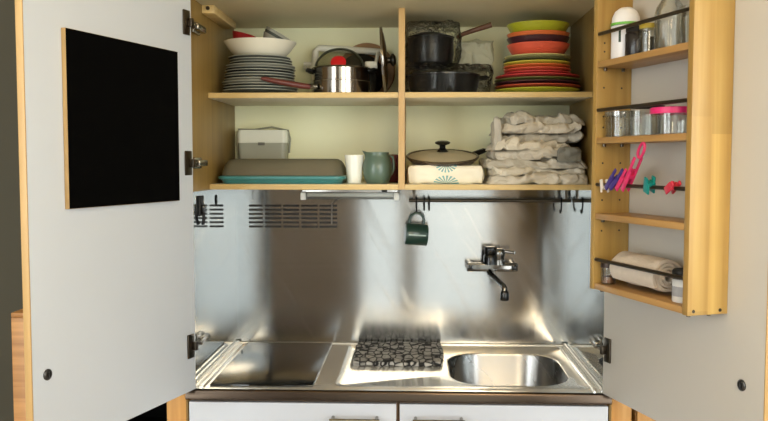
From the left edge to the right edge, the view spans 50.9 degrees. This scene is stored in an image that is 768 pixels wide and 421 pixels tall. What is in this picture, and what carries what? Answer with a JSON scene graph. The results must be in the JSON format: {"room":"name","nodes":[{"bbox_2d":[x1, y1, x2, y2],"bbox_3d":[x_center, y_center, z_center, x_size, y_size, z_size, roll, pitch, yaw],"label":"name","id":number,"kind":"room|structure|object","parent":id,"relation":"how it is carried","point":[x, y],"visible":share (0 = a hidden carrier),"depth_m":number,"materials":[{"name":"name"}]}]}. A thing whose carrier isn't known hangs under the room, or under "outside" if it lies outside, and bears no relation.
{"room":"kitchen","nodes":[
{"label":"kitchen","id":0,"kind":"room"},
{"bbox_2d":[0,0,493,420],"bbox_3d":[0.062,-0.052,2.948,5.800,2.850,0.100,0,3,2],"label":"wall","id":1,"kind":"structure","parent":0,"point":[11,292],"depth_m":2.96,"materials":[{"name":"grey paint"}]},
{"bbox_2d":[193,189,603,386],"bbox_3d":[0.048,0.214,2.580,1.179,0.563,0.588,0,3,2],"label":"backsplash","id":2,"kind":"structure","parent":1,"relation":"attached to","point":[270,265],"depth_m":2.87,"materials":[{"name":"metal"}]},
{"bbox_2d":[198,195,205,224],"bbox_3d":[-0.538,0.000,2.398,0.016,0.088,0.044,0,3,2],"label":"plug","id":3,"kind":"object","parent":2,"relation":"attached to","point":[201,206],"visible":1,"depth_m":2.39,"materials":[{"name":"black plastic"}]},
{"bbox_2d":[249,204,336,227],"bbox_3d":[-0.325,0.020,2.875,0.316,0.082,0.001,0,3,2],"label":"vent","id":4,"kind":"object","parent":2,"relation":"attached to","point":[260,215],"depth_m":2.88,"materials":[{"name":"silver metal"}]},
{"bbox_2d":[465,246,517,300],"bbox_3d":[0.373,0.209,2.753,0.179,0.164,0.213,0,3,2],"label":"tap","id":5,"kind":"object","parent":2,"relation":"attached to","point":[493,258],"visible":1,"depth_m":2.78,"materials":[{"name":"silver metal"}]},
{"bbox_3d":[-0.012,1.537,1.122,5.800,0.100,3.940,0,3,2],"label":"floor","id":6,"kind":"structure","parent":0,"visible":0},
{"bbox_2d":[11,309,166,420],"bbox_3d":[-0.857,0.837,2.691,0.472,1.105,0.570,0,3,2],"label":"open shelf unit","id":7,"kind":"object","parent":6,"relation":"on","point":[159,413],"visible":0.2,"depth_m":2.39,"materials":[{"name":"brown wood"}]},
{"bbox_2d":[189,400,397,420],"bbox_3d":[-0.252,0.912,2.605,0.604,0.766,0.625,0,3,2],"label":"base cabinet","id":8,"kind":"object","parent":6,"relation":"on","point":[199,410],"visible":0.67,"depth_m":2.31,"materials":[{"name":"white wood"}]},
{"bbox_2d":[15,0,767,420],"bbox_3d":[0.040,0.353,2.297,1.576,2.120,1.212,0,3,2],"label":"tall cabinet","id":9,"kind":"object","parent":6,"relation":"on","point":[109,294],"depth_m":2.05,"materials":[{"name":"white wood"}]},
{"bbox_2d":[61,27,179,208],"bbox_3d":[-0.633,-0.215,1.984,0.014,0.401,0.420,1,4,20],"label":"board","id":10,"kind":"object","parent":9,"relation":"attached to","point":[121,114],"visible":1,"depth_m":1.94,"materials":[{"name":"black wood"}]},
{"bbox_2d":[222,88,297,92],"bbox_3d":[-0.402,-0.380,2.622,0.245,0.015,0.245,0,3,2],"label":"dinner plate","id":11,"kind":"object","parent":9,"relation":"on","point":[235,90],"visible":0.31,"depth_m":2.53,"materials":[{"name":"ceramic"}]},
{"bbox_2d":[222,85,298,90],"bbox_3d":[-0.401,-0.389,2.621,0.245,0.015,0.245,0,3,2],"label":"dinner plate","id":12,"kind":"object","parent":11,"relation":"on","point":[238,86],"visible":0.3,"depth_m":2.52,"materials":[{"name":"ceramic"}]},
{"bbox_2d":[223,82,288,86],"bbox_3d":[-0.401,-0.398,2.621,0.243,0.015,0.243,0,3,2],"label":"dinner plate","id":13,"kind":"object","parent":12,"relation":"on","point":[242,83],"visible":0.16,"depth_m":2.51,"materials":[{"name":"ceramic"}]},
{"bbox_2d":[222,79,269,83],"bbox_3d":[-0.404,-0.406,2.622,0.243,0.015,0.243,0,3,2],"label":"dinner plate","id":14,"kind":"object","parent":13,"relation":"on","point":[249,80],"visible":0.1,"depth_m":2.51,"materials":[{"name":"ceramic"}]},
{"bbox_2d":[224,77,294,81],"bbox_3d":[-0.404,-0.416,2.621,0.228,0.015,0.228,0,3,2],"label":"plate","id":15,"kind":"object","parent":14,"relation":"on","point":[233,78],"visible":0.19,"depth_m":2.53,"materials":[{"name":"ceramic"}]},
{"bbox_2d":[224,74,294,79],"bbox_3d":[-0.404,-0.424,2.619,0.228,0.015,0.228,0,3,2],"label":"plate","id":16,"kind":"object","parent":15,"relation":"on","point":[235,75],"visible":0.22,"depth_m":2.52,"materials":[{"name":"ceramic"}]},
{"bbox_2d":[225,71,295,76],"bbox_3d":[-0.402,-0.433,2.621,0.228,0.015,0.228,0,3,2],"label":"plate","id":17,"kind":"object","parent":16,"relation":"on","point":[239,72],"visible":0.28,"depth_m":2.52,"materials":[{"name":"ceramic"}]},
{"bbox_2d":[224,68,294,73],"bbox_3d":[-0.404,-0.442,2.618,0.226,0.015,0.226,0,3,2],"label":"plate","id":18,"kind":"object","parent":17,"relation":"on","point":[240,69],"visible":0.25,"depth_m":2.52,"materials":[{"name":"ceramic"}]},
{"bbox_2d":[225,65,295,71],"bbox_3d":[-0.401,-0.451,2.620,0.226,0.015,0.226,0,3,2],"label":"plate","id":19,"kind":"object","parent":18,"relation":"on","point":[248,66],"visible":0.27,"depth_m":2.53,"materials":[{"name":"ceramic"}]},
{"bbox_2d":[225,63,294,68],"bbox_3d":[-0.401,-0.460,2.618,0.224,0.015,0.224,0,3,2],"label":"plate","id":20,"kind":"object","parent":19,"relation":"on","point":[234,64],"visible":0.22,"depth_m":2.53,"materials":[{"name":"ceramic"}]},
{"bbox_2d":[230,60,291,64],"bbox_3d":[-0.399,-0.469,2.616,0.202,0.015,0.202,0,3,2],"label":"plate","id":21,"kind":"object","parent":20,"relation":"on","point":[238,61],"visible":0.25,"depth_m":2.53,"materials":[{"name":"ceramic"}]},
{"bbox_2d":[229,57,291,62],"bbox_3d":[-0.399,-0.478,2.616,0.202,0.015,0.202,0,3,2],"label":"plate","id":22,"kind":"object","parent":21,"relation":"on","point":[240,58],"visible":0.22,"depth_m":2.53,"materials":[{"name":"ceramic"}]},
{"bbox_2d":[228,54,290,59],"bbox_3d":[-0.403,-0.487,2.615,0.200,0.015,0.200,0,3,2],"label":"plate","id":23,"kind":"object","parent":22,"relation":"on","point":[241,55],"visible":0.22,"depth_m":2.53,"materials":[{"name":"ceramic"}]},
{"bbox_2d":[224,37,295,55],"bbox_3d":[-0.401,-0.517,2.615,0.234,0.052,0.234,0,3,2],"label":"serving bowl","id":24,"kind":"object","parent":23,"relation":"on","point":[248,45],"visible":0.73,"depth_m":2.53,"materials":[{"name":"white ceramic"}]},
{"bbox_2d":[232,31,254,37],"bbox_3d":[-0.449,-0.551,2.596,0.078,0.052,0.080,0,3,2],"label":"bowl","id":25,"kind":"object","parent":24,"relation":"in","point":[236,34],"visible":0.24,"depth_m":2.56,"materials":[{"name":"red plastic"}]},
{"bbox_2d":[263,31,275,37],"bbox_3d":[-0.350,-0.547,2.611,0.083,0.065,0.092,0,3,2],"label":"bowl","id":26,"kind":"object","parent":24,"relation":"in","point":[265,35],"visible":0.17,"depth_m":2.57,"materials":[{"name":"ceramic"}]},
{"bbox_2d":[265,29,282,38],"bbox_3d":[-0.345,-0.555,2.610,0.083,0.065,0.092,0,3,2],"label":"bowl","id":27,"kind":"object","parent":26,"relation":"in","point":[266,30],"visible":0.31,"depth_m":2.57,"materials":[{"name":"ceramic"}]},
{"bbox_2d":[266,26,289,39],"bbox_3d":[-0.341,-0.562,2.610,0.083,0.065,0.092,0,3,2],"label":"bowl","id":28,"kind":"object","parent":27,"relation":"on","point":[267,27],"visible":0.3,"depth_m":2.57,"materials":[{"name":"ceramic"}]},
{"bbox_2d":[237,126,290,158],"bbox_3d":[-0.418,-0.198,2.822,0.186,0.193,0.076,0,3,2],"label":"lidded box","id":29,"kind":"object","parent":9,"relation":"on","point":[258,143],"visible":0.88,"depth_m":2.79,"materials":[{"name":"grey plastic"}]},
{"bbox_2d":[218,159,346,183],"bbox_3d":[-0.321,-0.131,2.657,0.406,0.079,0.260,0,3,2],"label":"carrier","id":30,"kind":"object","parent":9,"relation":"on","point":[235,171],"visible":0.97,"depth_m":2.54,"materials":[{"name":"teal plastic"}]},
{"bbox_2d":[218,175,346,183],"bbox_3d":[-0.321,-0.104,2.659,0.406,0.025,0.260,0,3,2],"label":"tray","id":31,"kind":"object","parent":30,"relation":"attached to","point":[227,179],"depth_m":2.54,"materials":[{"name":"teal plastic"}]},
{"bbox_2d":[210,98,397,105],"bbox_3d":[-0.243,-0.367,2.668,0.588,0.016,0.364,0,3,2],"label":"shelf","id":32,"kind":"object","parent":9,"relation":"attached to","point":[213,101],"depth_m":2.64,"materials":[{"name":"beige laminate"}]},
{"bbox_2d":[216,181,397,183],"bbox_3d":[-0.243,-0.084,2.685,0.588,0.016,0.364,0,3,2],"label":"shelf","id":33,"kind":"object","parent":9,"relation":"attached to","point":[217,182],"depth_m":2.60,"materials":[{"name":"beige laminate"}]},
{"bbox_2d":[261,65,377,91],"bbox_3d":[-0.198,-0.413,2.556,0.363,0.088,0.195,-3,5,-41],"label":"saucepan","id":34,"kind":"object","parent":9,"relation":"on","point":[327,78],"visible":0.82,"depth_m":2.52,"materials":[{"name":"metal"}]},
{"bbox_2d":[314,48,363,66],"bbox_3d":[-0.145,-0.461,2.612,0.163,0.143,0.088,0,3,6],"label":"lid","id":35,"kind":"object","parent":34,"relation":"in","point":[337,60],"visible":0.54,"depth_m":2.62,"materials":[{"name":"clear glass"}]},
{"bbox_2d":[304,45,380,91],"bbox_3d":[-0.141,-0.473,2.717,0.279,0.190,0.160,0,3,2],"label":"rack","id":36,"kind":"object","parent":9,"relation":"on","point":[322,48],"visible":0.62,"depth_m":2.77,"materials":[{"name":"white plastic"}]},
{"bbox_2d":[346,54,382,91],"bbox_3d":[-0.075,-0.456,2.722,0.156,0.150,0.046,-1,4,-11],"label":"lid","id":37,"kind":"object","parent":36,"relation":"in","point":[376,81],"visible":0.38,"depth_m":2.72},
{"bbox_2d":[300,190,398,223],"bbox_3d":[-0.107,-0.010,2.736,0.320,0.135,0.257,0,3,2],"label":"lamp","id":38,"kind":"object","parent":9,"relation":"attached to","point":[336,194],"visible":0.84,"depth_m":2.63,"materials":[{"name":"metal"}]},
{"bbox_2d":[306,192,393,198],"bbox_3d":[-0.111,-0.049,2.639,0.286,0.022,0.056,0,3,2],"label":"diffuser","id":39,"kind":"object","parent":38,"relation":"attached to","point":[334,195],"depth_m":2.64,"materials":[{"name":"white plastic"}]},
{"bbox_2d":[345,155,363,183],"bbox_3d":[-0.097,-0.133,2.593,0.062,0.091,0.071,-1,4,-15],"label":"cup","id":40,"kind":"object","parent":9,"relation":"on","point":[354,163],"visible":1,"depth_m":2.57,"materials":[{"name":"white ceramic"}]},
{"bbox_2d":[343,43,394,91],"bbox_3d":[-0.060,-0.485,2.811,0.198,0.198,0.016,0,3,2],"label":"round board","id":41,"kind":"object","parent":9,"relation":"on","point":[391,69],"visible":0.27,"depth_m":2.80,"materials":[{"name":"brown wood"}]},
{"bbox_2d":[363,151,394,183],"bbox_3d":[-0.021,-0.139,2.587,0.095,0.105,0.095,3,4,37],"label":"jug","id":42,"kind":"object","parent":9,"relation":"on","point":[378,168],"visible":1,"depth_m":2.55,"materials":[{"name":"green ceramic"}]},
{"bbox_2d":[379,27,395,91],"bbox_3d":[0.013,-0.480,2.585,0.052,0.214,0.215,0,3,2],"label":"lid","id":43,"kind":"object","parent":9,"relation":"on","point":[391,60],"visible":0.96,"depth_m":2.52,"materials":[{"name":"silver glass"}]},
{"bbox_2d":[389,154,397,181],"bbox_3d":[0.009,-0.142,2.726,0.080,0.094,0.044,0,3,2],"label":"tin","id":44,"kind":"object","parent":9,"relation":"on","point":[394,178],"visible":0.3,"depth_m":2.70,"materials":[{"name":"red metal"}]},
{"bbox_2d":[406,165,483,183],"bbox_3d":[0.196,-0.120,2.620,0.251,0.064,0.179,0,3,2],"label":"pack","id":45,"kind":"object","parent":9,"relation":"on","point":[415,174],"visible":0.94,"depth_m":2.54},
{"bbox_2d":[406,140,486,166],"bbox_3d":[0.205,-0.182,2.634,0.268,0.094,0.234,0,3,6],"label":"frying pan","id":46,"kind":"object","parent":45,"relation":"on","point":[441,157],"visible":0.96,"depth_m":2.59,"materials":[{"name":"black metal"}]},
{"bbox_2d":[405,61,493,91],"bbox_3d":[0.205,-0.422,2.616,0.285,0.100,0.266,0,3,2],"label":"plastic bag","id":47,"kind":"object","parent":9,"relation":"on","point":[448,68],"visible":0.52,"depth_m":2.58,"materials":[{"name":"plastic"}]},
{"bbox_2d":[405,18,463,70],"bbox_3d":[0.159,-0.536,2.609,0.200,0.149,0.224,0,3,2],"label":"plastic bag","id":48,"kind":"object","parent":47,"relation":"on","point":[423,21],"visible":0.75,"depth_m":2.60,"materials":[{"name":"plastic"}]},
{"bbox_2d":[406,32,453,68],"bbox_3d":[0.149,-0.519,2.611,0.155,0.110,0.155,0,3,2],"label":"pot","id":49,"kind":"object","parent":48,"relation":"in","point":[443,43],"visible":0.79,"depth_m":2.55,"materials":[{"name":"metal"}]},
{"bbox_2d":[456,22,491,38],"bbox_3d":[0.288,-0.575,2.572,0.116,0.049,0.023,1,4,16],"label":"handle","id":50,"kind":"object","parent":49,"relation":"attached to","point":[487,25],"visible":0.93,"depth_m":2.56,"materials":[{"name":"brown wood"}]},
{"bbox_2d":[408,71,488,91],"bbox_3d":[0.193,-0.410,2.616,0.237,0.076,0.237,-3,5,-43],"label":"casserole","id":51,"kind":"object","parent":47,"relation":"in","point":[438,81],"visible":0.77,"depth_m":2.52,"materials":[{"name":"black metal"}]},
{"bbox_2d":[455,40,494,91],"bbox_3d":[0.313,-0.483,2.776,0.137,0.202,0.108,0,3,2],"label":"plastic bag","id":52,"kind":"object","parent":9,"relation":"on","point":[472,51],"visible":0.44,"depth_m":2.73,"materials":[{"name":"plastic"}]},
{"bbox_2d":[405,182,588,184],"bbox_3d":[0.356,-0.082,2.663,0.570,0.016,0.364,0,3,2],"label":"shelf","id":53,"kind":"object","parent":9,"relation":"attached to","point":[406,183],"depth_m":2.50,"materials":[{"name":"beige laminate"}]},
{"bbox_2d":[405,97,591,105],"bbox_3d":[0.356,-0.365,2.645,0.570,0.016,0.364,0,3,2],"label":"shelf","id":54,"kind":"object","parent":9,"relation":"attached to","point":[409,101],"depth_m":2.63,"materials":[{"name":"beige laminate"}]},
{"bbox_2d":[482,171,588,183],"bbox_3d":[0.479,-0.111,2.631,0.323,0.044,0.318,0,3,2],"label":"bag","id":55,"kind":"object","parent":9,"relation":"on","point":[535,177],"visible":0.83,"depth_m":2.49,"materials":[{"name":"beige fabric"}]},
{"bbox_2d":[486,166,585,175],"bbox_3d":[0.485,-0.135,2.638,0.305,0.037,0.303,0,3,2],"label":"bag","id":56,"kind":"object","parent":55,"relation":"on","point":[499,170],"visible":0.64,"depth_m":2.50,"materials":[{"name":"beige fabric"}]},
{"bbox_2d":[479,156,587,168],"bbox_3d":[0.480,-0.159,2.643,0.332,0.040,0.321,0,3,2],"label":"bag","id":57,"kind":"object","parent":56,"relation":"on","point":[488,162],"visible":0.78,"depth_m":2.51,"materials":[{"name":"beige fabric"}]},
{"bbox_2d":[486,143,568,159],"bbox_3d":[0.480,-0.192,2.631,0.290,0.054,0.313,0,3,2],"label":"bag","id":58,"kind":"object","parent":57,"relation":"on","point":[548,152],"visible":0.55,"depth_m":2.50,"materials":[{"name":"beige fabric"}]},
{"bbox_2d":[484,138,560,150],"bbox_3d":[0.473,-0.216,2.638,0.280,0.043,0.304,0,3,2],"label":"bag","id":59,"kind":"object","parent":58,"relation":"on","point":[511,144],"visible":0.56,"depth_m":2.50,"materials":[{"name":"beige fabric"}]},
{"bbox_2d":[490,117,501,150],"bbox_3d":[0.352,-0.241,2.535,0.036,0.106,0.071,0,3,2],"label":"bag","id":60,"kind":"object","parent":59,"relation":"on","point":[496,135],"visible":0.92,"depth_m":2.50,"materials":[{"name":"beige fabric"}]},
{"bbox_2d":[502,130,584,143],"bbox_3d":[0.493,-0.243,2.645,0.288,0.047,0.288,0,3,2],"label":"bag","id":61,"kind":"object","parent":59,"relation":"on","point":[579,136],"visible":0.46,"depth_m":2.52,"materials":[{"name":"beige fabric"}]},
{"bbox_2d":[490,121,580,135],"bbox_3d":[0.486,-0.268,2.628,0.271,0.041,0.290,0,3,2],"label":"bag","id":62,"kind":"object","parent":61,"relation":"on","point":[529,127],"visible":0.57,"depth_m":2.50,"materials":[{"name":"beige fabric"}]},
{"bbox_2d":[501,112,584,125],"bbox_3d":[0.509,-0.296,2.628,0.259,0.045,0.273,0,3,2],"label":"bag","id":63,"kind":"object","parent":62,"relation":"on","point":[518,117],"visible":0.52,"depth_m":2.51,"materials":[{"name":"beige fabric"}]},
{"bbox_2d":[557,146,581,161],"bbox_3d":[0.569,-0.174,2.481,0.077,0.051,0.046,0,3,2],"label":"bag","id":64,"kind":"object","parent":57,"relation":"on","point":[568,153],"visible":1,"depth_m":2.46,"materials":[{"name":"grey fabric"}]},
{"bbox_2d":[494,87,579,91],"bbox_3d":[0.492,-0.379,2.599,0.272,0.016,0.272,0,3,2],"label":"plate","id":65,"kind":"object","parent":9,"relation":"on","point":[516,89],"visible":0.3,"depth_m":2.50,"materials":[{"name":"ceramic"}]},
{"bbox_2d":[495,83,580,88],"bbox_3d":[0.494,-0.390,2.598,0.272,0.016,0.272,0,3,2],"label":"plate","id":66,"kind":"object","parent":65,"relation":"on","point":[522,84],"visible":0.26,"depth_m":2.49,"materials":[{"name":"orange ceramic"}]},
{"bbox_2d":[494,79,579,85],"bbox_3d":[0.491,-0.401,2.598,0.272,0.016,0.272,0,3,2],"label":"plate","id":67,"kind":"object","parent":66,"relation":"on","point":[532,80],"visible":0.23,"depth_m":2.49,"materials":[{"name":"ceramic"}]},
{"bbox_2d":[494,76,580,82],"bbox_3d":[0.493,-0.411,2.597,0.274,0.016,0.274,0,3,2],"label":"plate","id":68,"kind":"object","parent":67,"relation":"on","point":[525,77],"visible":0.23,"depth_m":2.48,"materials":[{"name":"red ceramic"}]},
{"bbox_2d":[495,72,579,78],"bbox_3d":[0.493,-0.422,2.596,0.268,0.016,0.268,0,3,2],"label":"plate","id":69,"kind":"object","parent":68,"relation":"on","point":[542,73],"visible":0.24,"depth_m":2.49,"materials":[{"name":"ceramic"}]},
{"bbox_2d":[503,70,570,74],"bbox_3d":[0.492,-0.432,2.596,0.216,0.016,0.216,0,3,2],"label":"plate","id":70,"kind":"object","parent":69,"relation":"on","point":[525,71],"visible":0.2,"depth_m":2.50,"materials":[{"name":"ceramic"}]},
{"bbox_2d":[504,66,570,72],"bbox_3d":[0.493,-0.443,2.595,0.214,0.016,0.214,0,3,2],"label":"plate","id":71,"kind":"object","parent":70,"relation":"on","point":[537,67],"visible":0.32,"depth_m":2.51,"materials":[{"name":"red ceramic"}]},
{"bbox_2d":[503,63,570,69],"bbox_3d":[0.491,-0.454,2.595,0.214,0.016,0.214,0,3,2],"label":"plate","id":72,"kind":"object","parent":71,"relation":"on","point":[526,64],"visible":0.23,"depth_m":2.51,"materials":[{"name":"orange ceramic"}]},
{"bbox_2d":[503,60,570,65],"bbox_3d":[0.491,-0.464,2.594,0.214,0.016,0.214,0,3,2],"label":"plate","id":73,"kind":"object","parent":72,"relation":"on","point":[521,61],"visible":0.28,"depth_m":2.51,"materials":[{"name":"yellow ceramic"}]},
{"bbox_2d":[503,57,570,62],"bbox_3d":[0.491,-0.473,2.593,0.214,0.016,0.214,0,3,2],"label":"plate","id":74,"kind":"object","parent":73,"relation":"on","point":[521,58],"visible":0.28,"depth_m":2.50,"materials":[{"name":"ceramic"}]},
{"bbox_2d":[504,53,570,59],"bbox_3d":[0.493,-0.484,2.593,0.212,0.016,0.212,0,3,2],"label":"plate","id":75,"kind":"object","parent":74,"relation":"on","point":[527,54],"visible":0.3,"depth_m":2.50,"materials":[{"name":"ceramic"}]},
{"bbox_2d":[507,41,569,54],"bbox_3d":[0.494,-0.509,2.591,0.199,0.042,0.199,0,3,2],"label":"bowl","id":76,"kind":"object","parent":75,"relation":"on","point":[530,46],"visible":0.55,"depth_m":2.52,"materials":[{"name":"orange ceramic"}]},
{"bbox_2d":[507,34,569,43],"bbox_3d":[0.494,-0.530,2.590,0.199,0.042,0.199,0,3,2],"label":"bowl","id":77,"kind":"object","parent":76,"relation":"on","point":[532,37],"visible":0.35,"depth_m":2.51,"materials":[{"name":"ceramic"}]},
{"bbox_2d":[507,30,569,37],"bbox_3d":[0.494,-0.543,2.589,0.199,0.042,0.199,0,3,2],"label":"bowl","id":78,"kind":"object","parent":77,"relation":"on","point":[528,32],"visible":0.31,"depth_m":2.51,"materials":[{"name":"orange ceramic"}]},
{"bbox_2d":[507,20,569,32],"bbox_3d":[0.494,-0.573,2.587,0.199,0.042,0.199,0,3,2],"label":"bowl","id":79,"kind":"object","parent":78,"relation":"on","point":[532,24],"visible":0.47,"depth_m":2.51,"materials":[{"name":"ceramic"}]},
{"bbox_2d":[590,0,734,316],"bbox_3d":[0.647,-0.216,1.917,0.102,0.877,0.403,-1,4,-16],"label":"rack","id":80,"kind":"object","parent":9,"relation":"attached to","point":[709,51],"visible":0.94,"depth_m":1.75,"materials":[{"name":"brown wood"}]},
{"bbox_2d":[600,179,608,192],"bbox_3d":[0.562,-0.063,2.056,0.023,0.035,0.017,-1,4,-16],"label":"clip","id":81,"kind":"object","parent":80,"relation":"attached to","point":[602,188],"visible":0.77,"depth_m":2.05,"materials":[{"name":"white plastic"}]},
{"bbox_2d":[600,262,615,283],"bbox_3d":[0.581,0.161,2.087,0.041,0.055,0.041,-1,4,-16],"label":"jar","id":82,"kind":"object","parent":80,"relation":"on","point":[604,279],"visible":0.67,"depth_m":2.08,"materials":[{"name":"clear glass"}]},
{"bbox_2d":[604,168,622,190],"bbox_3d":[0.573,-0.078,2.013,0.023,0.057,0.062,-1,4,-12],"label":"clip","id":83,"kind":"object","parent":80,"relation":"attached to","point":[612,177],"visible":0.66,"depth_m":2.01,"materials":[{"name":"purple plastic"}]},
{"bbox_2d":[609,169,626,190],"bbox_3d":[0.581,-0.075,1.993,0.023,0.054,0.062,-1,4,-20],"label":"clip","id":84,"kind":"object","parent":80,"relation":"on","point":[614,182],"visible":0.62,"depth_m":1.99,"materials":[{"name":"purple plastic"}]},
{"bbox_2d":[605,110,639,136],"bbox_3d":[0.605,-0.219,2.049,0.087,0.065,0.087,-1,4,-16],"label":"storage jar","id":85,"kind":"object","parent":80,"relation":"on","point":[608,118],"visible":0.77,"depth_m":2.04,"materials":[{"name":"clear glass"}]},
{"bbox_2d":[615,168,633,190],"bbox_3d":[0.587,-0.075,1.970,0.023,0.058,0.053,-1,4,-16],"label":"clip","id":86,"kind":"object","parent":80,"relation":"attached to","point":[621,179],"visible":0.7,"depth_m":1.97,"materials":[{"name":"pink plastic"}]},
{"bbox_2d":[610,7,639,58],"bbox_3d":[0.612,-0.447,2.042,0.075,0.133,0.075,3,4,39],"label":"bottle","id":87,"kind":"object","parent":80,"relation":"on","point":[622,16],"visible":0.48,"depth_m":2.02,"materials":[{"name":"white plastic"}]},
{"bbox_2d":[620,142,645,191],"bbox_3d":[0.597,-0.103,1.923,0.024,0.120,0.098,-1,4,-13],"label":"clip","id":88,"kind":"object","parent":80,"relation":"hanging from","point":[629,174],"visible":0.99,"depth_m":1.93,"materials":[{"name":"pink plastic"}]},
{"bbox_2d":[625,25,648,55],"bbox_3d":[0.621,-0.414,1.980,0.056,0.074,0.056,-1,4,-16],"label":"jar","id":89,"kind":"object","parent":80,"relation":"on","point":[632,33],"visible":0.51,"depth_m":1.96,"materials":[{"name":"glass"}]},
{"bbox_2d":[594,281,681,313],"bbox_3d":[0.648,0.206,1.944,0.100,0.016,0.364,-1,4,-16],"label":"shelf","id":90,"kind":"object","parent":80,"relation":"attached to","point":[647,295],"depth_m":1.95,"materials":[{"name":"brown wood"}]},
{"bbox_2d":[595,212,683,229],"bbox_3d":[0.648,0.024,1.933,0.100,0.016,0.364,-1,4,-16],"label":"shelf","id":91,"kind":"object","parent":80,"relation":"attached to","point":[601,218],"depth_m":1.95,"materials":[{"name":"brown wood"}]},
{"bbox_2d":[597,133,685,143],"bbox_3d":[0.648,-0.170,1.921,0.100,0.016,0.364,-1,4,-16],"label":"shelf","id":92,"kind":"object","parent":80,"relation":"attached to","point":[678,137],"depth_m":1.91,"materials":[{"name":"brown wood"}]},
{"bbox_2d":[624,110,661,135],"bbox_3d":[0.630,-0.212,1.963,0.088,0.060,0.088,-1,4,-16],"label":"storage jar","id":93,"kind":"object","parent":80,"relation":"on","point":[627,114],"visible":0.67,"depth_m":1.95,"materials":[{"name":"clear glass"}]},
{"bbox_2d":[631,105,664,108],"bbox_3d":[0.639,-0.251,1.958,0.086,0.015,0.086,0,3,2],"label":"lid","id":94,"kind":"object","parent":93,"relation":"on","point":[649,107],"visible":0.38,"depth_m":1.92,"materials":[{"name":"metal"}]},
{"bbox_2d":[598,42,687,68],"bbox_3d":[0.648,-0.364,1.909,0.100,0.016,0.364,-1,4,-16],"label":"shelf","id":95,"kind":"object","parent":80,"relation":"attached to","point":[676,52],"depth_m":1.92,"materials":[{"name":"brown wood"}]},
{"bbox_2d":[609,251,680,291],"bbox_3d":[0.639,0.148,1.975,0.086,0.080,0.184,-1,4,-16],"label":"rolled towel","id":96,"kind":"object","parent":80,"relation":"on","point":[656,282],"visible":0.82,"depth_m":1.92,"materials":[{"name":"beige fabric"}]},
{"bbox_2d":[639,23,653,52],"bbox_3d":[0.633,-0.410,1.931,0.043,0.073,0.043,-1,4,-16],"label":"spice jar","id":97,"kind":"object","parent":80,"relation":"on","point":[645,43],"visible":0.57,"depth_m":1.92,"materials":[{"name":"clear glass"}]},
{"bbox_2d":[643,175,655,194],"bbox_3d":[0.614,-0.059,1.870,0.028,0.045,0.032,-1,4,-12],"label":"clip","id":98,"kind":"object","parent":80,"relation":"on","point":[647,184],"visible":1,"depth_m":1.86,"materials":[{"name":"teal plastic"}]},
{"bbox_2d":[650,106,686,134],"bbox_3d":[0.664,-0.205,1.846,0.107,0.061,0.107,-1,4,-16],"label":"storage jar","id":99,"kind":"object","parent":80,"relation":"on","point":[655,112],"visible":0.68,"depth_m":1.83,"materials":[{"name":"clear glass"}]},
{"bbox_2d":[654,0,682,48],"bbox_3d":[0.661,-0.469,1.863,0.068,0.198,0.068,0,3,2],"label":"glass bottle","id":100,"kind":"object","parent":80,"relation":"on","point":[678,4],"visible":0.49,"depth_m":1.85,"materials":[{"name":"clear glass"}]},
{"bbox_2d":[664,180,681,194],"bbox_3d":[0.639,-0.051,1.788,0.024,0.032,0.041,-1,4,-11],"label":"clip","id":101,"kind":"object","parent":80,"relation":"attached to","point":[669,187],"visible":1,"depth_m":1.78,"materials":[{"name":"red plastic"}]},
{"bbox_2d":[672,268,682,302],"bbox_3d":[0.677,0.169,1.814,0.056,0.074,0.056,-1,4,-16],"label":"jar","id":102,"kind":"object","parent":80,"relation":"on","point":[677,285],"visible":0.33,"depth_m":1.80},
{"bbox_2d":[680,4,688,43],"bbox_3d":[0.686,-0.407,1.778,0.064,0.085,0.064,0,3,2],"label":"glass jar","id":103,"kind":"object","parent":80,"relation":"on","point":[682,15],"visible":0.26,"depth_m":1.77,"materials":[{"name":"clear glass"}]},
{"bbox_2d":[398,402,607,420],"bbox_3d":[0.349,0.914,2.582,0.596,0.766,0.625,0,3,2],"label":"base cabinet","id":104,"kind":"object","parent":6,"relation":"on","point":[407,411],"visible":0.59,"depth_m":2.28,"materials":[{"name":"white wood"}]},
{"bbox_2d":[185,340,611,404],"bbox_3d":[0.047,0.568,2.591,1.210,0.164,0.604,0,3,2],"label":"countertop","id":105,"kind":"structure","parent":104,"relation":"on","point":[515,373],"depth_m":2.43,"materials":[{"name":"metal"}]},
{"bbox_2d":[210,342,331,386],"bbox_3d":[-0.346,0.491,2.615,0.302,0.004,0.554,0,3,2],"label":"cooktop","id":106,"kind":"object","parent":105,"relation":"in","point":[297,364],"visible":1,"depth_m":2.57,"materials":[{"name":"silver glass"}]},
{"bbox_2d":[352,341,443,366],"bbox_3d":[0.050,0.482,2.725,0.310,0.019,0.303,0,3,2],"label":"drying mat","id":107,"kind":"object","parent":105,"relation":"on","point":[394,353],"visible":1,"depth_m":2.68,"materials":[{"name":"fabric"}]},
{"bbox_2d":[448,353,567,385],"bbox_3d":[0.387,0.577,2.572,0.361,0.148,0.402,0,3,2],"label":"sink","id":108,"kind":"object","parent":105,"relation":"in","point":[464,369],"depth_m":2.76,"materials":[{"name":"metal"}]},
{"bbox_2d":[631,408,655,420],"bbox_3d":[0.985,0.897,2.595,0.523,1.000,0.629,0,3,2],"label":"base cabinet","id":109,"kind":"object","parent":6,"relation":"on","point":[635,415],"visible":0.02,"depth_m":2.27,"materials":[{"name":"brown wood"}]},
{"bbox_3d":[0.112,-0.019,2.793,0.006,0.059,0.035,0,3,2],"label":"hook","id":110,"kind":"object","parent":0,"visible":0},
{"bbox_2d":[404,212,428,245],"bbox_3d":[0.111,0.064,2.796,0.082,0.119,0.076,0,3,-6],"label":"mug","id":111,"kind":"object","parent":110,"relation":"hanging from","point":[414,233],"visible":1,"depth_m":2.77,"materials":[{"name":"green ceramic"}]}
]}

